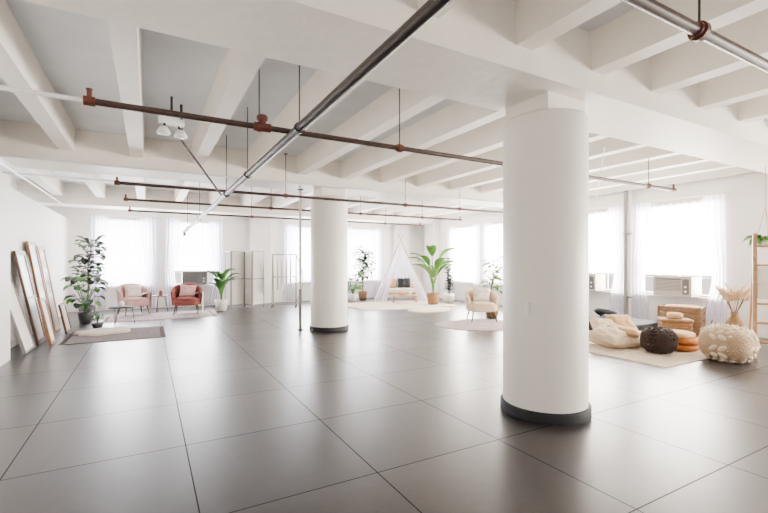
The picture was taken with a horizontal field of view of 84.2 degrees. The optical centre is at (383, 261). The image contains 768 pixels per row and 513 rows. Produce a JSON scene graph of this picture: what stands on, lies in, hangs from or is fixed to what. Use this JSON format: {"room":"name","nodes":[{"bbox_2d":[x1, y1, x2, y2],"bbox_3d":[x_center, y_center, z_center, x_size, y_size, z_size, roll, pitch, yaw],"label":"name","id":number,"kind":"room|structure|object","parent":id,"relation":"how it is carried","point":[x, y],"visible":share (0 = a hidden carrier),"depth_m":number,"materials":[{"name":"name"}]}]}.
{"room":"loft studio","nodes":[
{"label":"loft studio","id":0,"kind":"room"},
{"bbox_2d":[0,171,67,366],"bbox_3d":[-5.871,0.100,6.348,0.400,2.800,14.800,0,0,-29],"label":"wall partition","id":1,"kind":"structure","parent":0,"point":[22,218],"depth_m":8.01,"materials":[{"name":"paint"}]},
{"bbox_2d":[10,308,68,348],"bbox_3d":[-7.722,1.440,9.598,0.020,0.120,7.280,0,0,-29],"label":"baseboard","id":2,"kind":"structure","parent":1,"relation":"attached to","point":[14,342],"depth_m":7.67,"materials":[{"name":"paint"}]},
{"bbox_2d":[45,206,421,307],"bbox_3d":[-5.909,-0.330,14.963,17.800,3.660,0.300,0,0,-29],"label":"wall","id":3,"kind":"structure","parent":0,"point":[235,229],"depth_m":14.97,"materials":[{"name":"paint"}]},
{"bbox_2d":[87,214,159,309],"bbox_3d":[-8.204,-0.007,13.431,1.960,2.934,0.150,0,0,-29],"label":"sheer curtain","id":4,"kind":"object","parent":3,"relation":"hanging from","point":[131,252],"visible":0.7,"depth_m":13.48,"materials":[{"name":"fabric"}]},
{"bbox_2d":[162,217,224,305],"bbox_3d":[-6.420,-0.007,14.422,1.960,2.934,0.150,0,0,-29],"label":"sheer curtain","id":5,"kind":"object","parent":3,"relation":"hanging from","point":[201,249],"visible":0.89,"depth_m":14.45,"materials":[{"name":"fabric"}]},
{"bbox_2d":[69,295,374,311],"bbox_3d":[-3.908,1.440,15.892,12.800,0.120,0.020,0,0,-29],"label":"baseboard","id":6,"kind":"structure","parent":3,"relation":"attached to","point":[368,296],"depth_m":14.55,"materials":[{"name":"paint"}]},
{"bbox_2d":[249,218,269,302],"bbox_3d":[-4.515,-0.050,15.440,0.700,3.100,0.220,0,0,-29],"label":"pillar","id":7,"kind":"structure","parent":3,"relation":"attached to","point":[259,228],"depth_m":15.41,"materials":[{"name":"paint"}]},
{"bbox_2d":[282,222,310,300],"bbox_3d":[-2.959,-0.007,16.345,1.960,2.934,0.150,0,0,-29],"label":"sheer curtain","id":8,"kind":"object","parent":3,"relation":"hanging from","point":[291,230],"visible":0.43,"depth_m":16.11,"materials":[{"name":"fabric"}]},
{"bbox_2d":[350,280,375,281],"bbox_3d":[-0.919,-0.250,17.615,1.680,2.140,0.230,0,0,-29],"label":"window","id":9,"kind":"structure","parent":3,"relation":"in","point":[350,280],"depth_m":17.63,"materials":[{"name":"white ceramic"}]},
{"bbox_2d":[347,225,385,297],"bbox_3d":[-0.861,-0.007,17.510,2.060,2.934,0.150,0,0,-29],"label":"sheer curtain","id":10,"kind":"object","parent":3,"relation":"hanging from","point":[372,240],"visible":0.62,"depth_m":17.68,"materials":[{"name":"fabric"}]},
{"bbox_2d":[393,225,408,255],"bbox_3d":[0.730,-0.050,18.353,0.700,3.100,0.220,0,0,-29],"label":"trim","id":11,"kind":"structure","parent":3,"relation":"attached to","point":[400,230],"depth_m":18.24,"materials":[{"name":"paint"}]},
{"bbox_3d":[-6.479,-0.250,14.527,1.580,2.140,0.230,0,0,-29],"label":"window","id":12,"kind":"structure","parent":3,"relation":"in","visible":0},
{"bbox_2d":[182,272,206,284],"bbox_3d":[-6.396,0.545,14.335,0.764,0.450,0.465,0,0,-29],"label":"window air conditioner","id":13,"kind":"object","parent":12,"relation":"attached to","point":[200,278],"visible":0.89,"depth_m":14.16,"materials":[{"name":"grey plastic"}]},
{"bbox_2d":[0,298,767,512],"bbox_3d":[-0.859,1.550,5.872,17.800,0.100,21.100,0,0,-29],"label":"floor","id":14,"kind":"structure","parent":0,"point":[240,409],"depth_m":3.92,"materials":[{"name":"tile"}]},
{"bbox_2d":[10,278,35,354],"bbox_3d":[-6.105,0.886,7.076,0.360,1.218,0.660,0,0,-29],"label":"canvas","id":15,"kind":"object","parent":14,"relation":"on","point":[18,319],"visible":0.76,"depth_m":7.11,"materials":[{"name":"white fabric"}]},
{"bbox_2d":[13,250,46,345],"bbox_3d":[-6.477,0.645,7.784,0.364,1.697,0.660,0,0,-29],"label":"picture frame","id":16,"kind":"object","parent":14,"relation":"on","point":[20,258],"depth_m":7.73,"materials":[{"name":"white wood"}]},
{"bbox_2d":[25,241,54,337],"bbox_3d":[-6.876,0.543,8.512,0.355,1.900,0.660,0,0,-29],"label":"picture frame","id":17,"kind":"object","parent":14,"relation":"on","point":[31,246],"depth_m":8.44,"materials":[{"name":"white wood"}]},
{"bbox_2d":[37,297,56,345],"bbox_3d":[-6.137,1.073,7.744,0.208,0.841,0.450,0,0,-29],"label":"picture frame","id":18,"kind":"object","parent":14,"relation":"on","point":[42,303],"visible":1,"depth_m":7.70,"materials":[{"name":"brown wood"}]},
{"bbox_2d":[37,246,60,331],"bbox_3d":[-7.292,0.577,9.242,0.334,1.833,0.660,0,0,-29],"label":"picture frame","id":19,"kind":"object","parent":14,"relation":"on","point":[41,250],"depth_m":9.26,"materials":[{"name":"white wood"}]},
{"bbox_2d":[58,302,71,333],"bbox_3d":[-6.786,1.186,9.042,0.162,0.616,0.600,0,0,-29],"label":"picture frame","id":20,"kind":"object","parent":14,"relation":"on","point":[62,307],"visible":1,"depth_m":8.99,"materials":[{"name":"brown wood"}]},
{"bbox_2d":[60,276,108,322],"bbox_3d":[-7.367,0.917,10.486,0.981,1.166,0.954,0,0,29],"label":"potted houseplant","id":21,"kind":"object","parent":14,"relation":"on","point":[84,316],"visible":1,"depth_m":10.41,"materials":[{"name":"plant"}]},
{"bbox_2d":[68,235,107,317],"bbox_3d":[-7.901,0.372,11.349,0.902,2.256,0.978,0,0,-19],"label":"rubber plant","id":22,"kind":"object","parent":14,"relation":"on","point":[97,243],"visible":0.88,"depth_m":11.35,"materials":[{"name":"green plant"}]},
{"bbox_2d":[90,312,104,328],"bbox_3d":[-6.507,1.318,9.653,0.289,0.365,0.293,0,0,19],"label":"trailing houseplant","id":23,"kind":"object","parent":14,"relation":"on","point":[97,324],"visible":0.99,"depth_m":9.61,"materials":[{"name":"plant"}]},
{"bbox_2d":[59,326,165,344],"bbox_3d":[-5.506,1.493,8.781,1.730,0.012,1.650,0,0,-29],"label":"area rug","id":24,"kind":"object","parent":14,"relation":"on","point":[153,331],"visible":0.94,"depth_m":8.49,"materials":[{"name":"grey carpet"}]},
{"bbox_2d":[74,326,130,335],"bbox_3d":[-5.901,1.460,9.003,0.851,0.052,1.014,0,0,32],"label":"sheepskin rug","id":25,"kind":"object","parent":24,"relation":"on","point":[121,329],"visible":1,"depth_m":8.81,"materials":[{"name":"fur"}]},
{"bbox_2d":[108,301,134,325],"bbox_3d":[-6.308,1.220,10.223,0.570,0.561,0.570,0,0,-29],"label":"side table","id":26,"kind":"object","parent":14,"relation":"on","point":[121,304],"visible":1,"depth_m":10.17,"materials":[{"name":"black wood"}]},
{"bbox_2d":[103,310,216,322],"bbox_3d":[-6.152,1.493,11.797,2.680,0.012,1.600,0,0,-29],"label":"area rug","id":27,"kind":"object","parent":14,"relation":"on","point":[206,313],"visible":0.98,"depth_m":11.60,"materials":[{"name":"white carpet"}]},
{"bbox_2d":[116,283,151,315],"bbox_3d":[-7.137,1.053,12.104,0.752,0.873,0.860,0,0,41],"label":"armchair","id":28,"kind":"object","parent":27,"relation":"on","point":[132,294],"visible":0.91,"depth_m":12.03,"materials":[{"name":"fabric"}]},
{"bbox_2d":[170,283,202,314],"bbox_3d":[-5.711,1.053,12.324,0.860,0.873,0.752,0,0,-20],"label":"armchair","id":29,"kind":"object","parent":27,"relation":"on","point":[183,294],"visible":1,"depth_m":12.27,"materials":[{"name":"fabric"}]},
{"bbox_2d":[152,290,168,312],"bbox_3d":[-6.704,1.171,12.749,0.450,0.662,0.450,0,0,-29],"label":"round side table","id":30,"kind":"object","parent":14,"relation":"on","point":[160,291],"visible":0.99,"depth_m":12.67,"materials":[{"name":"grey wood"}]},
{"bbox_2d":[204,268,239,310],"bbox_3d":[-5.011,0.848,13.098,1.124,1.305,1.102,0,0,-30],"label":"monstera plant","id":31,"kind":"object","parent":14,"relation":"on","point":[221,304],"visible":1,"depth_m":12.98,"materials":[{"name":"green plant"}]},
{"bbox_2d":[225,251,263,308],"bbox_3d":[-4.601,0.570,13.926,1.283,1.860,0.495,0,0,-9],"label":"folding screen","id":32,"kind":"object","parent":14,"relation":"on","point":[247,288],"visible":0.96,"depth_m":13.91,"materials":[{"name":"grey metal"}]},
{"bbox_2d":[271,254,302,307],"bbox_3d":[-3.213,0.617,14.188,1.014,1.765,0.570,0,0,-9],"label":"clothing rack","id":33,"kind":"object","parent":14,"relation":"on","point":[277,276],"visible":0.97,"depth_m":14.14,"materials":[{"name":"grey metal"}]},
{"bbox_2d":[297,189,302,329],"bbox_3d":[-1.849,-0.050,9.383,0.139,3.100,0.139,0,0,-29],"label":"support pole","id":34,"kind":"object","parent":14,"relation":"on","point":[299,190],"visible":1,"depth_m":9.36,"materials":[{"name":"white metal"}]},
{"bbox_2d":[309,188,348,331],"bbox_3d":[-1.227,-0.050,9.499,0.870,3.100,0.870,0,0,-29],"label":"concrete column","id":35,"kind":"structure","parent":14,"relation":"on","point":[328,218],"depth_m":9.15,"materials":[{"name":"paint"}]},
{"bbox_2d":[347,273,363,301],"bbox_3d":[-1.154,0.963,16.010,0.869,1.073,0.814,0,0,39],"label":"potted houseplant","id":36,"kind":"object","parent":14,"relation":"on","point":[352,297],"visible":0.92,"depth_m":15.88,"materials":[{"name":"plant"}]},
{"bbox_2d":[351,246,376,299],"bbox_3d":[-0.795,0.421,16.690,0.993,2.158,0.938,0,0,6],"label":"ficus tree","id":37,"kind":"object","parent":14,"relation":"on","point":[362,294],"visible":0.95,"depth_m":16.62,"materials":[{"name":"green plant"}]},
{"bbox_2d":[374,235,426,301],"bbox_3d":[0.657,0.214,16.837,2.046,2.562,1.648,0,0,-3],"label":"canopy tent","id":38,"kind":"object","parent":14,"relation":"on","point":[400,266],"visible":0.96,"depth_m":16.56,"materials":[{"name":"white fabric"}]},
{"bbox_2d":[347,300,459,310],"bbox_3d":[0.429,1.493,14.880,3.580,0.012,2.600,0,0,-29],"label":"shag area rug","id":39,"kind":"object","parent":14,"relation":"on","point":[400,304],"visible":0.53,"depth_m":14.54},
{"bbox_2d":[381,278,415,294],"bbox_3d":[0.686,1.055,16.687,1.579,0.859,0.688,0,0,-3],"label":"sofa","id":40,"kind":"object","parent":39,"relation":"on","point":[398,285],"visible":0.5,"depth_m":16.66,"materials":[{"name":"beige fabric"}]},
{"bbox_2d":[392,291,417,302],"bbox_3d":[0.759,1.276,15.521,0.900,0.422,0.440,0,0,-3],"label":"coffee table","id":41,"kind":"object","parent":39,"relation":"on","point":[400,294],"visible":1,"depth_m":15.32,"materials":[{"name":"brown wood"}]},
{"bbox_2d":[409,245,458,304],"bbox_3d":[1.737,0.455,14.908,1.788,2.062,1.774,0,0,-26],"label":"banana plant","id":42,"kind":"object","parent":39,"relation":"on","point":[433,271],"visible":1,"depth_m":14.71,"materials":[{"name":"green plant"}]},
{"bbox_2d":[407,307,450,312],"bbox_3d":[1.477,1.478,13.126,1.678,0.042,1.066,0,0,-41],"label":"sheepskin rug","id":43,"kind":"object","parent":14,"relation":"on","point":[427,309],"visible":1,"depth_m":12.96,"materials":[{"name":"fur"}]},
{"bbox_2d":[443,257,454,303],"bbox_3d":[2.361,0.666,15.464,0.462,1.669,0.500,0,0,29],"label":"dracaena plant","id":44,"kind":"object","parent":14,"relation":"on","point":[448,297],"visible":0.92,"depth_m":15.42,"materials":[{"name":"green plant"}]},
{"bbox_2d":[434,319,502,330],"bbox_3d":[2.258,1.493,10.172,1.813,0.013,2.056,0,0,44],"label":"cowhide rug","id":45,"kind":"object","parent":14,"relation":"on","point":[464,324],"visible":0.79,"depth_m":10.11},
{"bbox_2d":[465,287,498,321],"bbox_3d":[2.470,1.066,10.799,0.850,0.845,0.752,0,0,0],"label":"armchair","id":46,"kind":"object","parent":45,"relation":"on","point":[477,299],"visible":1,"depth_m":10.72,"materials":[{"name":"fabric"}]},
{"bbox_2d":[478,256,502,317],"bbox_3d":[2.924,0.668,11.459,0.765,1.664,0.755,0,0,11],"label":"fiddle leaf fig","id":47,"kind":"object","parent":14,"relation":"on","point":[494,276],"visible":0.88,"depth_m":11.38,"materials":[{"name":"plant"}]},
{"bbox_2d":[500,91,591,424],"bbox_3d":[1.638,-0.050,4.341,0.870,3.100,0.870,0,0,-29],"label":"concrete column","id":48,"kind":"structure","parent":14,"relation":"on","point":[546,134],"depth_m":3.99,"materials":[{"name":"paint"}]},
{"bbox_2d":[21,0,767,173],"bbox_3d":[0.403,-1.880,3.599,17.200,0.559,0.800,0,0,-29],"label":"ceiling beam","id":49,"kind":"structure","parent":48,"relation":"on","point":[471,55],"depth_m":3.47,"materials":[{"name":"white paint"}]},
{"bbox_2d":[589,330,761,367],"bbox_3d":[4.622,1.493,7.989,3.180,0.012,2.850,0,0,-29],"label":"area rug","id":50,"kind":"object","parent":14,"relation":"on","point":[638,354],"visible":0.26,"depth_m":6.76,"materials":[{"name":"beige fabric"}]},
{"bbox_2d":[589,314,640,348],"bbox_3d":[4.226,1.256,7.679,1.042,0.524,1.403,0,0,44],"label":"cushions","id":51,"kind":"object","parent":50,"relation":"on","point":[615,331],"visible":0.9,"depth_m":7.37,"materials":[{"name":"fabric"}]},
{"bbox_2d":[589,307,656,330],"bbox_3d":[5.163,1.267,9.445,1.498,0.438,1.299,0,0,-29],"label":"mattress","id":52,"kind":"object","parent":50,"relation":"on","point":[640,324],"visible":0.3,"depth_m":9.22,"materials":[{"name":"fabric"}]},
{"bbox_2d":[640,326,677,353],"bbox_3d":[4.522,1.279,6.995,0.516,0.427,0.514,0,0,-20],"label":"pouf","id":53,"kind":"object","parent":50,"relation":"on","point":[661,340],"visible":1,"depth_m":6.82,"materials":[{"name":"brown fabric"}]},
{"bbox_2d":[657,312,693,331],"bbox_3d":[5.683,1.236,8.304,0.539,0.500,0.439,0,0,23],"label":"cushions","id":54,"kind":"object","parent":50,"relation":"on","point":[674,320],"visible":0.67,"depth_m":8.15,"materials":[{"name":"beige fabric"}]},
{"bbox_2d":[672,329,699,350],"bbox_3d":[5.055,1.326,7.298,0.668,0.320,0.666,0,0,-29],"label":"cushions","id":55,"kind":"object","parent":50,"relation":"on","point":[687,341],"visible":0.62,"depth_m":7.03,"materials":[{"name":"orange fabric"}]},
{"bbox_2d":[699,319,715,332],"bbox_3d":[5.998,1.260,7.736,0.420,0.452,0.420,0,0,27],"label":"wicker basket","id":56,"kind":"object","parent":50,"relation":"on","point":[701,328],"visible":0.2,"depth_m":7.79,"materials":[{"name":"beige wicker"}]},
{"bbox_2d":[657,304,705,335],"bbox_3d":[6.219,1.189,8.889,0.475,0.593,0.750,0,0,-43],"label":"crate","id":57,"kind":"object","parent":14,"relation":"on","point":[696,313],"visible":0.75,"depth_m":8.66,"materials":[{"name":"brown wood"}]},
{"bbox_2d":[698,324,759,362],"bbox_3d":[5.251,1.235,6.486,0.711,0.564,0.713,0,0,-29],"label":"knit pouf","id":58,"kind":"object","parent":14,"relation":"on","point":[725,342],"visible":1,"depth_m":6.26,"materials":[{"name":"fabric"}]},
{"bbox_2d":[713,282,750,326],"bbox_3d":[6.698,0.945,8.123,0.637,1.109,0.640,0,0,-29],"label":"vase","id":59,"kind":"object","parent":14,"relation":"on","point":[734,295],"visible":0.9,"depth_m":8.06,"materials":[{"name":"wicker"}]},
{"bbox_2d":[748,233,767,343],"bbox_3d":[6.150,0.524,6.773,0.490,1.950,0.679,0,0,34],"label":"wooden ladder","id":60,"kind":"object","parent":14,"relation":"on","point":[759,274],"visible":0.91,"depth_m":6.62,"materials":[{"name":"brown wood"}]},
{"bbox_2d":[0,0,767,217],"bbox_3d":[-0.629,-1.980,5.828,16.900,0.360,20.800,0,0,-29],"label":"ceiling","id":61,"kind":"structure","parent":0,"point":[676,61],"depth_m":5.25,"materials":[{"name":"white paint"}]},
{"bbox_2d":[157,96,186,138],"bbox_3d":[-2.759,-1.900,5.539,0.160,0.520,0.380,0,0,38],"label":"ceiling spotlight","id":62,"kind":"object","parent":61,"relation":"hanging from","point":[163,129],"depth_m":5.53,"materials":[{"name":"white metal"}]},
{"bbox_2d":[180,104,221,195],"bbox_3d":[-2.830,-1.655,6.686,0.036,1.006,1.745,0,0,-3],"label":"brace","id":63,"kind":"object","parent":61,"relation":"attached to","point":[181,105],"visible":0.64,"depth_m":6.31,"materials":[{"name":"metal"}]},
{"bbox_2d":[17,180,439,224],"bbox_3d":[-5.375,-1.880,14.002,17.200,0.559,0.800,0,0,-29],"label":"ceiling beam","id":64,"kind":"structure","parent":61,"relation":"attached to","point":[74,195],"depth_m":12.86,"materials":[{"name":"white paint"}]},
{"bbox_2d":[0,120,502,207],"bbox_3d":[-2.476,-1.880,8.783,17.200,0.559,0.800,0,0,-29],"label":"ceiling beam","id":65,"kind":"structure","parent":61,"relation":"attached to","point":[16,138],"depth_m":7.77,"materials":[{"name":"white paint"}]},
{"bbox_2d":[128,187,421,225],"bbox_3d":[-2.573,-1.707,12.870,8.880,0.902,0.088,0,0,-29],"label":"pipe","id":66,"kind":"object","parent":61,"relation":"hanging from","point":[129,209],"visible":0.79,"depth_m":12.18,"materials":[{"name":"metal"}]},
{"bbox_2d":[124,194,461,220],"bbox_3d":[-1.505,-1.707,10.947,8.880,0.902,0.088,0,0,-29],"label":"pipe","id":67,"kind":"object","parent":61,"relation":"hanging from","point":[125,197],"visible":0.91,"depth_m":10.22,"materials":[{"name":"metal"}]},
{"bbox_2d":[114,153,502,212],"bbox_3d":[-0.580,-1.715,9.230,8.930,0.885,0.095,0,0,-29],"label":"pipe","id":68,"kind":"object","parent":61,"relation":"hanging from","point":[116,182],"visible":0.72,"depth_m":8.46,"materials":[{"name":"metal"}]},
{"bbox_2d":[0,147,624,205],"bbox_3d":[-1.718,-1.485,7.405,15.309,0.542,7.641,0,0,3],"label":"conduit","id":69,"kind":"object","parent":61,"relation":"attached to","point":[8,156],"visible":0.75,"depth_m":7.57,"materials":[{"name":"white metal"}]},
{"bbox_2d":[183,0,453,235],"bbox_3d":[-1.849,-1.468,5.836,0.111,1.379,16.012,0,0,-31],"label":"pipe","id":70,"kind":"object","parent":61,"relation":"attached to","point":[430,9],"visible":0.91,"depth_m":3.19,"materials":[{"name":"silver metal"}]},
{"bbox_2d":[0,68,676,191],"bbox_3d":[-0.764,-1.715,4.403,13.940,0.885,0.095,0,0,-29],"label":"pipe","id":71,"kind":"object","parent":61,"relation":"hanging from","point":[87,100],"depth_m":4.12,"materials":[{"name":"red metal"}]},
{"bbox_2d":[253,114,271,132],"bbox_3d":[-1.192,-1.362,4.165,0.160,0.167,0.083,0,0,-29],"label":"fitting","id":72,"kind":"object","parent":71,"relation":"attached to","point":[262,118],"depth_m":4.14,"materials":[{"name":"red metal"}]},
{"bbox_2d":[621,0,767,72],"bbox_3d":[3.322,-1.717,3.287,6.080,0.882,0.108,0,0,-29],"label":"pipe","id":73,"kind":"object","parent":61,"relation":"hanging from","point":[700,30],"visible":1,"depth_m":2.41,"materials":[{"name":"metal"}]},
{"bbox_2d":[743,165,767,248],"bbox_3d":[6.294,-0.910,7.017,0.573,1.380,0.615,0,0,-29],"label":"hanging planter","id":74,"kind":"object","parent":61,"relation":"hanging from","point":[761,240],"visible":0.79,"depth_m":7.01,"materials":[{"name":"fabric"}]},
{"bbox_2d":[422,172,767,331],"bbox_3d":[6.863,-0.330,9.989,0.300,3.660,20.800,0,0,-29],"label":"wall","id":75,"kind":"structure","parent":0,"point":[745,204],"depth_m":9.02,"materials":[{"name":"paint"}]},
{"bbox_2d":[425,224,438,292],"bbox_3d":[2.034,-0.050,18.117,0.250,3.100,0.700,0,0,-29],"label":"trim","id":76,"kind":"structure","parent":75,"relation":"attached to","point":[431,230],"depth_m":17.92,"materials":[{"name":"paint"}]},
{"bbox_2d":[447,222,479,292],"bbox_3d":[3.047,-0.007,16.392,0.153,2.934,2.100,0,0,-29],"label":"sheer curtain","id":77,"kind":"object","parent":75,"relation":"hanging from","point":[466,239],"visible":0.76,"depth_m":16.36,"materials":[{"name":"fabric"}]},
{"bbox_2d":[454,281,473,283],"bbox_3d":[3.154,-0.250,16.451,0.230,2.140,1.780,0,0,-29],"label":"window","id":78,"kind":"structure","parent":75,"relation":"in","point":[454,281],"depth_m":16.48,"materials":[{"name":"white ceramic"}]},
{"bbox_2d":[481,219,502,288],"bbox_3d":[4.019,-0.007,14.643,0.153,2.934,2.100,0,0,-29],"label":"sheer curtain","id":79,"kind":"object","parent":75,"relation":"hanging from","point":[491,233],"visible":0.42,"depth_m":15.11,"materials":[{"name":"fabric"}]},
{"bbox_2d":[589,273,613,292],"bbox_3d":[5.747,-0.250,11.783,0.230,2.140,1.860,0,0,-29],"label":"window","id":80,"kind":"structure","parent":75,"relation":"in","point":[607,290],"depth_m":11.42,"materials":[{"name":"white ceramic"}]},
{"bbox_2d":[589,274,604,290],"bbox_3d":[5.570,0.545,11.673,0.465,0.450,0.804,0,0,-29],"label":"window air conditioner","id":81,"kind":"object","parent":80,"relation":"attached to","point":[596,281],"visible":0.56,"depth_m":11.32,"materials":[{"name":"white plastic"}]},
{"bbox_2d":[439,295,767,337],"bbox_3d":[6.723,1.440,9.911,0.020,0.120,20.800,0,0,-29],"label":"baseboard","id":82,"kind":"structure","parent":75,"relation":"attached to","point":[763,334],"depth_m":11.63,"materials":[{"name":"paint"}]},
{"bbox_2d":[589,204,623,314],"bbox_3d":[5.640,-0.007,11.724,0.153,2.934,2.180,0,0,-29],"label":"sheer curtain","id":83,"kind":"object","parent":75,"relation":"attached to","point":[606,227],"visible":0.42,"depth_m":11.15,"materials":[{"name":"fabric"}]},
{"bbox_2d":[623,190,632,317],"bbox_3d":[6.188,-0.330,10.747,0.145,3.660,0.220,0,0,-29],"label":"riser pipe","id":84,"kind":"object","parent":75,"relation":"attached to","point":[625,233],"visible":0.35,"depth_m":10.74,"materials":[{"name":"grey metal"}]},
{"bbox_2d":[642,274,711,299],"bbox_3d":[6.815,-0.250,9.860,0.230,2.140,1.860,0,0,-29],"label":"window","id":85,"kind":"structure","parent":75,"relation":"in","point":[647,293],"depth_m":9.59,"materials":[{"name":"white ceramic"}]},
{"bbox_2d":[653,276,700,296],"bbox_3d":[6.672,0.545,9.689,0.465,0.450,0.804,0,0,-29],"label":"window air conditioner","id":86,"kind":"object","parent":85,"relation":"attached to","point":[679,286],"visible":1,"depth_m":9.48,"materials":[{"name":"beige plastic"}]},
{"bbox_2d":[627,191,730,325],"bbox_3d":[6.709,-0.007,9.800,0.153,2.934,2.180,0,0,-29],"label":"sheer curtain","id":87,"kind":"object","parent":75,"relation":"attached to","point":[686,237],"visible":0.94,"depth_m":9.69,"materials":[{"name":"fabric"}]}
]}

